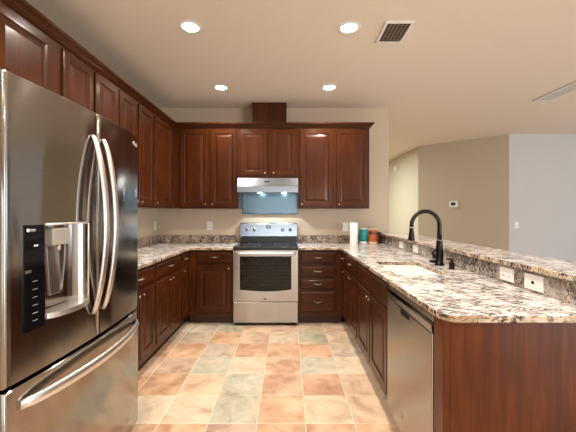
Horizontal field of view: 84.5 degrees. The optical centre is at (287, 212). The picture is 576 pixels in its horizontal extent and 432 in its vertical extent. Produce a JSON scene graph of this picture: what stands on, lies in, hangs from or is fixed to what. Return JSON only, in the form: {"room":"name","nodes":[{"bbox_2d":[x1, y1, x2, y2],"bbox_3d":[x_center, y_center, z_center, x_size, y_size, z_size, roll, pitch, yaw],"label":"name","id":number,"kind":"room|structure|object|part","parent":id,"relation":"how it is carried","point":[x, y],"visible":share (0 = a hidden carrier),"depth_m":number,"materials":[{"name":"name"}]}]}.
{"room":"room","nodes":[
{"label":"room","id":0,"kind":"room"},
{"bbox_2d":[138,208,157,237],"bbox_3d":[-1.865,-0.058,0.740,0.150,2.764,7.480,0,0,0],"label":"wall","id":1,"kind":"structure","parent":0,"point":[146,217],"depth_m":4.04,"materials":[{"name":"beige paint"}]},
{"bbox_2d":[0,0,58,94],"bbox_3d":[-1.603,-0.795,1.540,0.371,0.570,0.959,0,0,0],"label":"upper cabinet","id":2,"kind":"object","parent":1,"relation":"attached to","point":[26,52],"visible":0.56,"depth_m":1.75,"materials":[{"name":"brown wood"}]},
{"bbox_2d":[59,44,118,124],"bbox_3d":[-1.603,-0.569,2.366,0.371,1.023,0.692,0,0,0],"label":"upper cabinet","id":3,"kind":"object","parent":1,"relation":"attached to","point":[79,83],"visible":0.13,"depth_m":2.28,"materials":[{"name":"brown wood"}]},
{"bbox_3d":[-1.450,-0.570,2.196,0.018,0.980,0.309,0,0,0],"label":"door","id":4,"kind":"part","parent":3,"relation":"part of","materials":[{"name":"brown wood"}]},
{"bbox_3d":[-1.450,-0.570,2.541,0.018,0.980,0.319,0,0,0],"label":"door","id":5,"kind":"part","parent":3,"relation":"part of","materials":[{"name":"brown wood"}]},
{"bbox_2d":[117,87,153,207],"bbox_3d":[-1.603,-0.569,3.068,0.371,1.023,0.710,0,0,0],"label":"upper cabinet","id":6,"kind":"object","parent":1,"relation":"attached to","point":[134,117],"visible":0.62,"depth_m":3.15,"materials":[{"name":"brown wood"}]},
{"bbox_3d":[-1.450,-0.570,2.881,0.018,0.980,0.312,0,0,0],"label":"door","id":7,"kind":"part","parent":6,"relation":"part of","materials":[{"name":"brown wood"}]},
{"bbox_3d":[-1.450,-0.570,3.240,0.018,0.980,0.329,0,0,0],"label":"door","id":8,"kind":"part","parent":6,"relation":"part of","materials":[{"name":"brown wood"}]},
{"bbox_2d":[147,114,172,208],"bbox_3d":[-1.603,-0.569,3.732,0.371,1.023,0.615,0,0,0],"label":"upper cabinet","id":9,"kind":"object","parent":1,"relation":"attached to","point":[163,132],"visible":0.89,"depth_m":3.67,"materials":[{"name":"brown wood"}]},
{"bbox_2d":[138,235,239,246],"bbox_3d":[-1.216,0.354,3.159,1.146,0.102,2.399,0,0,0],"label":"backsplash","id":10,"kind":"structure","parent":1,"relation":"attached to","point":[149,240],"depth_m":4.34,"materials":[{"name":"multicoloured stone"}]},
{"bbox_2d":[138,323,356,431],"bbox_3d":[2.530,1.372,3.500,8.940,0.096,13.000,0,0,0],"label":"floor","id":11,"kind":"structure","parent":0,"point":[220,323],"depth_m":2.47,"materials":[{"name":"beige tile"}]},
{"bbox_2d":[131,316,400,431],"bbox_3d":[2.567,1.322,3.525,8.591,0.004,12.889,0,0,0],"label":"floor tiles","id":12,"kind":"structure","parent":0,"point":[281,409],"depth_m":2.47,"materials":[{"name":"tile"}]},
{"bbox_2d":[0,69,138,431],"bbox_3d":[-1.279,0.427,1.468,0.942,1.785,0.911,0,0,0],"label":"refrigerator","id":13,"kind":"object","parent":12,"relation":"on","point":[69,323],"visible":1,"depth_m":1.26,"materials":[{"name":"silver metal"}]},
{"bbox_3d":[-0.894,0.226,1.118,0.004,0.368,0.081,0,0,5],"label":"control panel","id":14,"kind":"part","parent":13,"relation":"part of","materials":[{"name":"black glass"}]},
{"bbox_3d":[-0.930,0.054,1.238,0.099,1.028,0.452,0,0,0],"label":"door","id":15,"kind":"part","parent":13,"relation":"part of","materials":[{"name":"silver metal"}]},
{"bbox_3d":[-0.884,0.216,1.285,0.012,0.357,0.236,0,0,3],"label":"recess frame","id":16,"kind":"part","parent":13,"relation":"part of","materials":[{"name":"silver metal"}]},
{"bbox_3d":[-0.930,0.916,1.468,0.099,0.668,0.911,0,0,0],"label":"freezer drawer","id":17,"kind":"part","parent":13,"relation":"part of","materials":[{"name":"silver metal"}]},
{"bbox_3d":[-0.859,0.645,1.472,0.093,0.042,0.829,0,0,0],"label":"handle","id":18,"kind":"part","parent":13,"relation":"part of","materials":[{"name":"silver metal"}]},
{"bbox_3d":[-0.846,0.052,1.427,0.075,0.806,0.035,0,0,0],"label":"handle","id":19,"kind":"part","parent":13,"relation":"part of","materials":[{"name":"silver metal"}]},
{"bbox_3d":[-0.846,0.052,1.508,0.075,0.806,0.035,0,0,0],"label":"handle","id":20,"kind":"part","parent":13,"relation":"part of","materials":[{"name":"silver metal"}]},
{"bbox_3d":[-0.930,0.054,1.697,0.099,1.028,0.452,0,0,0],"label":"door","id":21,"kind":"part","parent":13,"relation":"part of","materials":[{"name":"silver metal"}]},
{"bbox_2d":[136,264,154,370],"bbox_3d":[-1.459,0.878,2.377,0.659,0.884,0.834,0,0,0],"label":"base cabinet","id":22,"kind":"object","parent":12,"relation":"on","point":[146,275],"visible":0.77,"depth_m":2.60,"materials":[{"name":"brown wood"}]},
{"bbox_3d":[-1.170,0.892,2.334,0.018,0.545,0.288,0,0,0],"label":"door","id":23,"kind":"part","parent":22,"relation":"part of","materials":[{"name":"brown wood"}]},
{"bbox_3d":[-1.170,0.520,2.485,0.018,0.124,0.590,0,0,0],"label":"drawer","id":24,"kind":"part","parent":22,"relation":"part of","materials":[{"name":"brown wood"}]},
{"bbox_3d":[-1.170,0.892,2.639,0.018,0.545,0.283,0,0,0],"label":"door","id":25,"kind":"part","parent":22,"relation":"part of","materials":[{"name":"brown wood"}]},
{"bbox_2d":[138,243,238,269],"bbox_3d":[-1.216,0.420,3.159,1.146,0.030,2.399,0,0,0],"label":"countertop","id":26,"kind":"structure","parent":22,"relation":"on","point":[150,254],"depth_m":3.62,"materials":[{"name":"stone"}]},
{"bbox_2d":[146,254,181,361],"bbox_3d":[-1.459,0.878,3.141,0.659,0.884,0.692,0,0,0],"label":"base cabinet","id":27,"kind":"object","parent":12,"relation":"on","point":[168,272],"visible":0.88,"depth_m":3.07,"materials":[{"name":"brown wood"}]},
{"bbox_3d":[-1.170,0.892,2.970,0.018,0.545,0.316,0,0,0],"label":"door","id":28,"kind":"part","parent":27,"relation":"part of","materials":[{"name":"brown wood"}]},
{"bbox_3d":[-1.170,0.520,3.140,0.018,0.124,0.656,0,0,0],"label":"drawer","id":29,"kind":"part","parent":27,"relation":"part of","materials":[{"name":"brown wood"}]},
{"bbox_3d":[-1.170,0.892,3.308,0.018,0.545,0.321,0,0,0],"label":"door","id":30,"kind":"part","parent":27,"relation":"part of","materials":[{"name":"brown wood"}]},
{"bbox_2d":[174,251,188,332],"bbox_3d":[-1.459,0.878,3.616,0.659,0.884,0.256,0,0,0],"label":"base cabinet","id":31,"kind":"object","parent":12,"relation":"on","point":[184,256],"visible":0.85,"depth_m":3.58,"materials":[{"name":"brown wood"}]},
{"bbox_3d":[-1.170,0.520,3.601,0.018,0.124,0.198,0,0,0],"label":"drawer","id":32,"kind":"part","parent":31,"relation":"part of","materials":[{"name":"brown wood"}]},
{"bbox_3d":[-1.170,0.892,3.601,0.018,0.545,0.198,0,0,0],"label":"door","id":33,"kind":"part","parent":31,"relation":"part of","materials":[{"name":"brown wood"}]},
{"bbox_2d":[188,250,232,322],"bbox_3d":[-0.912,0.878,4.025,0.534,0.884,0.662,0,0,0],"label":"base cabinet","id":34,"kind":"object","parent":12,"relation":"on","point":[210,272],"visible":0.87,"depth_m":3.73,"materials":[{"name":"brown wood"}]},
{"bbox_3d":[-0.872,0.520,3.735,0.407,0.124,0.018,0,0,0],"label":"drawer","id":35,"kind":"part","parent":34,"relation":"part of","materials":[{"name":"brown wood"}]},
{"bbox_3d":[-0.872,0.892,3.735,0.407,0.545,0.018,0,0,0],"label":"door","id":36,"kind":"part","parent":34,"relation":"part of","materials":[{"name":"brown wood"}]},
{"bbox_2d":[233,223,297,323],"bbox_3d":[-0.262,0.725,3.979,0.763,1.190,0.692,0,0,0],"label":"range","id":37,"kind":"object","parent":12,"relation":"on","point":[265,259],"visible":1,"depth_m":3.70,"materials":[{"name":"silver metal"}]},
{"bbox_3d":[-0.262,1.161,3.715,0.755,0.242,0.035,0,0,0],"label":"storage drawer","id":38,"kind":"part","parent":37,"relation":"part of","materials":[{"name":"silver metal"}]},
{"bbox_2d":[233,250,297,301],"bbox_3d":[-0.262,0.734,3.941,0.755,0.596,0.616,0,0,0],"label":"oven","id":39,"kind":"object","parent":37,"relation":"in","point":[258,275],"depth_m":3.70,"materials":[{"name":"silver metal"}]},
{"bbox_2d":[233,242,297,247],"bbox_3d":[-0.262,0.401,3.978,0.757,0.014,0.555,0,0,0],"label":"cooktop","id":40,"kind":"object","parent":37,"relation":"in","point":[242,244],"depth_m":3.84,"materials":[{"name":"black glass"}]},
{"bbox_3d":[-0.262,0.225,4.282,0.763,0.189,0.087,0,0,0],"label":"control panel","id":41,"kind":"part","parent":37,"relation":"part of","materials":[{"name":"silver metal"}]},
{"bbox_2d":[298,250,342,322],"bbox_3d":[0.386,0.878,4.025,0.525,0.884,0.662,0,0,0],"label":"base cabinet","id":42,"kind":"object","parent":12,"relation":"on","point":[319,271],"visible":0.96,"depth_m":3.73,"materials":[{"name":"brown wood"}]},
{"bbox_3d":[0.353,1.045,3.735,0.406,0.240,0.018,0,0,0],"label":"drawer","id":43,"kind":"part","parent":42,"relation":"part of","materials":[{"name":"brown wood"}]},
{"bbox_3d":[0.353,0.835,3.735,0.406,0.110,0.018,0,0,0],"label":"drawer","id":44,"kind":"part","parent":42,"relation":"part of","materials":[{"name":"brown wood"}]},
{"bbox_3d":[0.353,0.686,3.735,0.406,0.117,0.018,0,0,0],"label":"drawer","id":45,"kind":"part","parent":42,"relation":"part of","materials":[{"name":"brown wood"}]},
{"bbox_3d":[0.353,0.525,3.735,0.406,0.134,0.018,0,0,0],"label":"drawer","id":46,"kind":"part","parent":42,"relation":"part of","materials":[{"name":"brown wood"}]},
{"bbox_2d":[340,252,346,322],"bbox_3d":[0.931,0.878,3.632,0.663,0.884,0.224,0,0,0],"label":"base cabinet","id":47,"kind":"object","parent":12,"relation":"on","point":[344,267],"visible":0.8,"depth_m":3.61,"materials":[{"name":"brown wood"}]},
{"bbox_3d":[0.640,0.520,3.619,0.018,0.124,0.162,0,0,0],"label":"drawer","id":48,"kind":"part","parent":47,"relation":"part of","materials":[{"name":"brown wood"}]},
{"bbox_3d":[0.640,0.897,3.619,0.018,0.535,0.162,0,0,0],"label":"door","id":49,"kind":"part","parent":47,"relation":"part of","materials":[{"name":"brown wood"}]},
{"bbox_2d":[345,255,358,344],"bbox_3d":[0.931,0.878,3.215,0.663,0.884,0.608,0,0,0],"label":"base cabinet","id":50,"kind":"object","parent":12,"relation":"on","point":[351,274],"visible":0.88,"depth_m":3.15,"materials":[{"name":"brown wood"}]},
{"bbox_3d":[0.640,0.897,3.361,0.018,0.535,0.273,0,0,0],"label":"door","id":51,"kind":"part","parent":50,"relation":"part of","materials":[{"name":"brown wood"}]},
{"bbox_3d":[0.640,0.520,3.216,0.018,0.124,0.563,0,0,0],"label":"drawer","id":52,"kind":"part","parent":50,"relation":"part of","materials":[{"name":"brown wood"}]},
{"bbox_3d":[0.640,0.897,3.071,0.018,0.535,0.273,0,0,0],"label":"door","id":53,"kind":"part","parent":50,"relation":"part of","materials":[{"name":"brown wood"}]},
{"bbox_2d":[357,263,389,397],"bbox_3d":[0.934,0.878,2.451,0.655,0.884,0.918,0,0,0],"label":"base cabinet","id":54,"kind":"object","parent":12,"relation":"on","point":[372,290],"visible":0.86,"depth_m":2.35,"materials":[{"name":"brown wood"}]},
{"bbox_3d":[0.640,0.897,2.675,0.018,0.535,0.420,0,0,0],"label":"door","id":55,"kind":"part","parent":54,"relation":"part of","materials":[{"name":"brown wood"}]},
{"bbox_3d":[0.640,0.897,2.237,0.018,0.535,0.415,0,0,0],"label":"door","id":56,"kind":"part","parent":54,"relation":"part of","materials":[{"name":"brown wood"}]},
{"bbox_2d":[297,243,575,322],"bbox_3d":[0.692,0.420,2.804,1.144,0.030,3.109,0,0,0],"label":"countertop","id":57,"kind":"structure","parent":54,"relation":"on","point":[459,295],"depth_m":1.64,"materials":[{"name":"stone"}]},
{"bbox_2d":[350,223,357,244],"bbox_3d":[0.842,0.264,4.060,0.101,0.280,0.101,0,0,0],"label":"paper towel roll","id":58,"kind":"object","parent":57,"relation":"on","point":[353,226],"visible":1,"depth_m":4.02,"materials":[{"name":"white paper"}]},
{"bbox_2d":[359,228,366,243],"bbox_3d":[0.992,0.302,4.180,0.106,0.205,0.106,0,0,0],"label":"wipes canister","id":59,"kind":"object","parent":57,"relation":"on","point":[362,231],"visible":1,"depth_m":4.14,"materials":[{"name":"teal plastic"}]},
{"bbox_2d":[368,228,377,243],"bbox_3d":[1.118,0.304,4.170,0.122,0.200,0.122,0,0,0],"label":"coffee canister","id":60,"kind":"object","parent":57,"relation":"on","point":[372,232],"visible":0.98,"depth_m":4.12,"materials":[{"name":"orange"}]},
{"bbox_2d":[378,232,380,242],"bbox_3d":[1.205,0.330,4.235,0.067,0.150,0.067,0,0,0],"label":"spice jar","id":61,"kind":"object","parent":57,"relation":"on","point":[379,233],"visible":0.54,"depth_m":4.20,"materials":[{"name":"red"}]},
{"bbox_2d":[381,265,438,274],"bbox_3d":[0.895,0.545,2.368,0.384,0.218,0.599,0,0,0],"label":"sink","id":62,"kind":"object","parent":57,"relation":"in","point":[398,269],"visible":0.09,"depth_m":2.64,"materials":[{"name":"white ceramic"}]},
{"bbox_2d":[408,209,443,265],"bbox_3d":[1.071,0.188,2.454,0.279,0.433,0.085,0,0,0],"label":"faucet","id":63,"kind":"object","parent":57,"relation":"on","point":[438,257],"visible":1,"depth_m":2.44,"materials":[{"name":"black metal"}]},
{"bbox_3d":[1.069,0.089,2.460,0.252,0.236,0.039,0,0,0],"label":"spout","id":64,"kind":"part","parent":63,"relation":"part of","materials":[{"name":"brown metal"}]},
{"bbox_3d":[1.123,0.331,2.444,0.069,0.111,0.065,0,0,0],"label":"lever","id":65,"kind":"part","parent":63,"relation":"part of","materials":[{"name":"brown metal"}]},
{"bbox_2d":[446,258,454,269],"bbox_3d":[1.171,0.364,2.285,0.063,0.080,0.043,0,0,0],"label":"soap dispenser","id":66,"kind":"object","parent":57,"relation":"on","point":[451,264],"visible":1,"depth_m":2.27,"materials":[{"name":"black metal"}]},
{"bbox_2d":[387,284,433,431],"bbox_3d":[0.933,0.879,1.673,0.633,0.882,0.619,0,0,0],"label":"dishwasher","id":67,"kind":"object","parent":12,"relation":"on","point":[410,327],"visible":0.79,"depth_m":1.62,"materials":[{"name":"silver metal"}]},
{"bbox_2d":[434,316,575,431],"bbox_3d":[1.011,0.878,1.312,0.778,0.884,0.080,0,0,0],"label":"end panel","id":68,"kind":"object","parent":12,"relation":"on","point":[489,377],"visible":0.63,"depth_m":1.27,"materials":[{"name":"brown wood"}]},
{"bbox_2d":[158,108,388,234],"bbox_3d":[-0.201,-0.058,4.420,3.179,2.764,0.120,0,0,0],"label":"wall","id":69,"kind":"structure","parent":0,"point":[173,221],"depth_m":4.36,"materials":[{"name":"beige paint"}]},
{"bbox_2d":[174,128,241,208],"bbox_3d":[-1.044,-0.569,4.178,0.831,1.023,0.361,0,0,0],"label":"upper cabinet","id":70,"kind":"object","parent":69,"relation":"attached to","point":[206,160],"visible":0.98,"depth_m":4.02,"materials":[{"name":"brown wood"}]},
{"bbox_3d":[-1.192,-0.570,4.030,0.355,0.980,0.018,0,0,0],"label":"door","id":71,"kind":"part","parent":70,"relation":"part of","materials":[{"name":"brown wood"}]},
{"bbox_3d":[-0.820,-0.570,4.030,0.340,0.980,0.018,0,0,0],"label":"door","id":72,"kind":"part","parent":70,"relation":"part of","materials":[{"name":"brown wood"}]},
{"bbox_2d":[207,221,212,229],"bbox_3d":[-1.075,0.175,4.355,0.075,0.118,0.008,0,0,0],"label":"outlet","id":73,"kind":"object","parent":69,"relation":"attached to","point":[209,223],"visible":1,"depth_m":4.35,"materials":[{"name":"white plastic"}]},
{"bbox_2d":[239,128,297,177],"bbox_3d":[-0.251,-0.758,4.178,0.753,0.643,0.361,0,0,0],"label":"upper cabinet","id":74,"kind":"object","parent":69,"relation":"attached to","point":[263,152],"visible":0.92,"depth_m":4.02,"materials":[{"name":"brown wood"}]},
{"bbox_3d":[-0.432,-0.768,4.030,0.341,0.583,0.018,0,0,0],"label":"door","id":75,"kind":"part","parent":74,"relation":"part of","materials":[{"name":"brown wood"}]},
{"bbox_2d":[237,178,297,192],"bbox_3d":[-0.251,-0.344,4.107,0.751,0.182,0.455,0,0,0],"label":"range hood","id":76,"kind":"object","parent":74,"relation":"attached to","point":[244,185],"visible":0.98,"depth_m":3.90,"materials":[{"name":"silver metal"}]},
{"bbox_3d":[-0.057,-0.768,4.030,0.310,0.583,0.018,0,0,0],"label":"door","id":77,"kind":"part","parent":74,"relation":"part of","materials":[{"name":"brown wood"}]},
{"bbox_2d":[242,193,296,213],"bbox_3d":[-0.251,-0.126,4.338,0.751,0.287,0.040,0,0,0],"label":"wall panel","id":78,"kind":"object","parent":69,"relation":"attached to","point":[252,203],"visible":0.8,"depth_m":4.34,"materials":[{"name":"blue metal"}]},
{"bbox_2d":[252,102,286,121],"bbox_3d":[-0.242,-1.291,4.242,0.447,0.296,0.233,0,0,0],"label":"duct cover","id":79,"kind":"object","parent":69,"relation":"attached to","point":[261,111],"visible":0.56,"depth_m":4.12,"materials":[{"name":"brown wood"}]},
{"bbox_2d":[297,235,367,242],"bbox_3d":[0.692,0.354,4.349,1.143,0.102,0.020,0,0,0],"label":"backsplash","id":80,"kind":"structure","parent":69,"relation":"attached to","point":[300,238],"depth_m":4.34,"materials":[{"name":"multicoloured stone"}]},
{"bbox_2d":[297,128,368,208],"bbox_3d":[0.582,-0.569,4.178,0.909,1.023,0.361,0,0,0],"label":"upper cabinet","id":81,"kind":"object","parent":69,"relation":"attached to","point":[333,163],"visible":0.97,"depth_m":4.02,"materials":[{"name":"brown wood"}]},
{"bbox_2d":[1,0,373,128],"bbox_3d":[-0.196,-1.111,2.709,2.568,0.061,3.298,0,0,0],"label":"crown molding","id":82,"kind":"structure","parent":81,"relation":"attached to","point":[25,9],"depth_m":2.73,"materials":[{"name":"brown wood"}]},
{"bbox_3d":[0.357,-0.570,4.030,0.421,0.980,0.018,0,0,0],"label":"door","id":83,"kind":"part","parent":81,"relation":"part of","materials":[{"name":"brown wood"}]},
{"bbox_3d":[0.815,-0.570,4.030,0.395,0.980,0.018,0,0,0],"label":"door","id":84,"kind":"part","parent":81,"relation":"part of","materials":[{"name":"brown wood"}]},
{"bbox_2d":[343,223,347,230],"bbox_3d":[0.790,0.190,4.355,0.075,0.118,0.008,0,0,0],"label":"outlet","id":85,"kind":"object","parent":69,"relation":"attached to","point":[345,225],"visible":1,"depth_m":4.35,"materials":[{"name":"white plastic"}]},
{"bbox_2d":[26,0,575,160],"bbox_3d":[2.530,-1.455,3.500,8.940,0.030,13.000,0,0,0],"label":"ceiling","id":86,"kind":"structure","parent":0,"point":[464,69],"depth_m":2.92,"materials":[{"name":"paint"}]},
{"bbox_2d":[178,20,201,32],"bbox_3d":[-0.755,-1.474,2.450,0.180,0.081,0.180,0,0,0],"label":"recessed light","id":87,"kind":"object","parent":86,"relation":"in","point":[190,26],"visible":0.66,"depth_m":2.48,"materials":[{"name":"white plastic"}]},
{"bbox_2d":[213,84,228,89],"bbox_3d":[-0.767,-1.474,3.630,0.180,0.081,0.180,0,0,0],"label":"recessed light","id":88,"kind":"object","parent":86,"relation":"in","point":[217,86],"visible":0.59,"depth_m":3.66,"materials":[{"name":"white plastic"}]},
{"bbox_2d":[321,84,336,89],"bbox_3d":[0.472,-1.474,3.630,0.180,0.081,0.180,0,0,0],"label":"recessed light","id":89,"kind":"object","parent":86,"relation":"in","point":[327,86],"visible":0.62,"depth_m":3.66,"materials":[{"name":"white plastic"}]},
{"bbox_2d":[338,20,360,33],"bbox_3d":[0.475,-1.474,2.460,0.180,0.081,0.180,0,0,0],"label":"recessed light","id":90,"kind":"object","parent":86,"relation":"in","point":[347,27],"visible":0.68,"depth_m":2.50,"materials":[{"name":"white glass"}]},
{"bbox_2d":[375,21,414,42],"bbox_3d":[0.845,-1.435,2.525,0.220,0.010,0.300,0,0,0],"label":"ceiling vent","id":91,"kind":"object","parent":86,"relation":"in","point":[392,31],"visible":1,"depth_m":2.51,"materials":[{"name":"white plastic"}]},
{"bbox_2d":[532,81,575,101],"bbox_3d":[3.240,-1.434,3.685,0.220,0.012,0.770,0,0,0],"label":"ceiling vent","id":92,"kind":"object","parent":86,"relation":"in","point":[571,87],"visible":1,"depth_m":3.79,"materials":[{"name":"white metal"}]},
{"bbox_2d":[389,146,418,234],"bbox_3d":[2.880,-0.058,8.430,0.120,2.764,3.140,0,0,0],"label":"wall","id":93,"kind":"structure","parent":0,"point":[403,183],"depth_m":7.67,"materials":[{"name":"beige paint"}]},
{"bbox_2d":[419,134,508,250],"bbox_3d":[3.465,-0.058,6.355,1.609,2.764,0.120,0,0,41],"label":"wall","id":94,"kind":"structure","parent":0,"point":[474,173],"depth_m":6.22,"materials":[{"name":"beige paint"}]},
{"bbox_2d":[449,201,457,206],"bbox_3d":[3.326,-0.180,6.378,0.150,0.120,0.028,0,0,41],"label":"thermostat","id":95,"kind":"object","parent":94,"relation":"attached to","point":[451,203],"visible":1,"depth_m":6.36,"materials":[{"name":"white plastic"}]},
{"bbox_2d":[509,134,575,261],"bbox_3d":[5.516,-0.058,5.840,2.968,2.764,0.120,0,0,0],"label":"wall","id":96,"kind":"structure","parent":0,"point":[542,167],"depth_m":5.78,"materials":[{"name":"grey paint"}]},
{"bbox_2d":[514,222,518,227],"bbox_3d":[4.167,0.220,5.774,0.075,0.118,0.012,0,0,0],"label":"light switch","id":97,"kind":"object","parent":96,"relation":"attached to","point":[516,224],"visible":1,"depth_m":5.77,"materials":[{"name":"white plastic"}]},
{"bbox_3d":[1.344,0.811,2.825,0.112,1.019,3.067,0,0,0],"label":"wall","id":98,"kind":"structure","parent":0,"visible":0},
{"bbox_2d":[381,236,575,304],"bbox_3d":[1.276,0.368,2.804,0.022,0.134,3.109,0,0,0],"label":"backsplash","id":99,"kind":"structure","parent":98,"relation":"attached to","point":[563,290],"depth_m":1.95,"materials":[{"name":"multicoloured stone"}]},
{"bbox_2d":[413,244,417,252],"bbox_3d":[1.260,0.354,3.140,0.008,0.078,0.115,0,0,0],"label":"outlet","id":100,"kind":"object","parent":99,"relation":"attached to","point":[415,247],"visible":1,"depth_m":3.13,"materials":[{"name":"white plastic"}]},
{"bbox_2d":[500,266,513,282],"bbox_3d":[1.258,0.354,1.830,0.014,0.078,0.115,0,0,0],"label":"switch plate","id":101,"kind":"object","parent":99,"relation":"attached to","point":[507,274],"visible":1,"depth_m":1.82,"materials":[{"name":"white plastic"}]},
{"bbox_2d":[524,272,543,293],"bbox_3d":[1.260,0.358,1.630,0.009,0.082,0.125,0,0,0],"label":"jack plate","id":102,"kind":"object","parent":99,"relation":"attached to","point":[532,282],"visible":1,"depth_m":1.62,"materials":[{"name":"white plastic"}]},
{"bbox_2d":[381,233,575,281],"bbox_3d":[1.406,0.284,2.789,0.338,0.030,3.139,0,0,0],"label":"bar","id":103,"kind":"object","parent":98,"relation":"on","point":[562,269],"visible":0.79,"depth_m":1.94,"materials":[{"name":"stone"}]}
]}

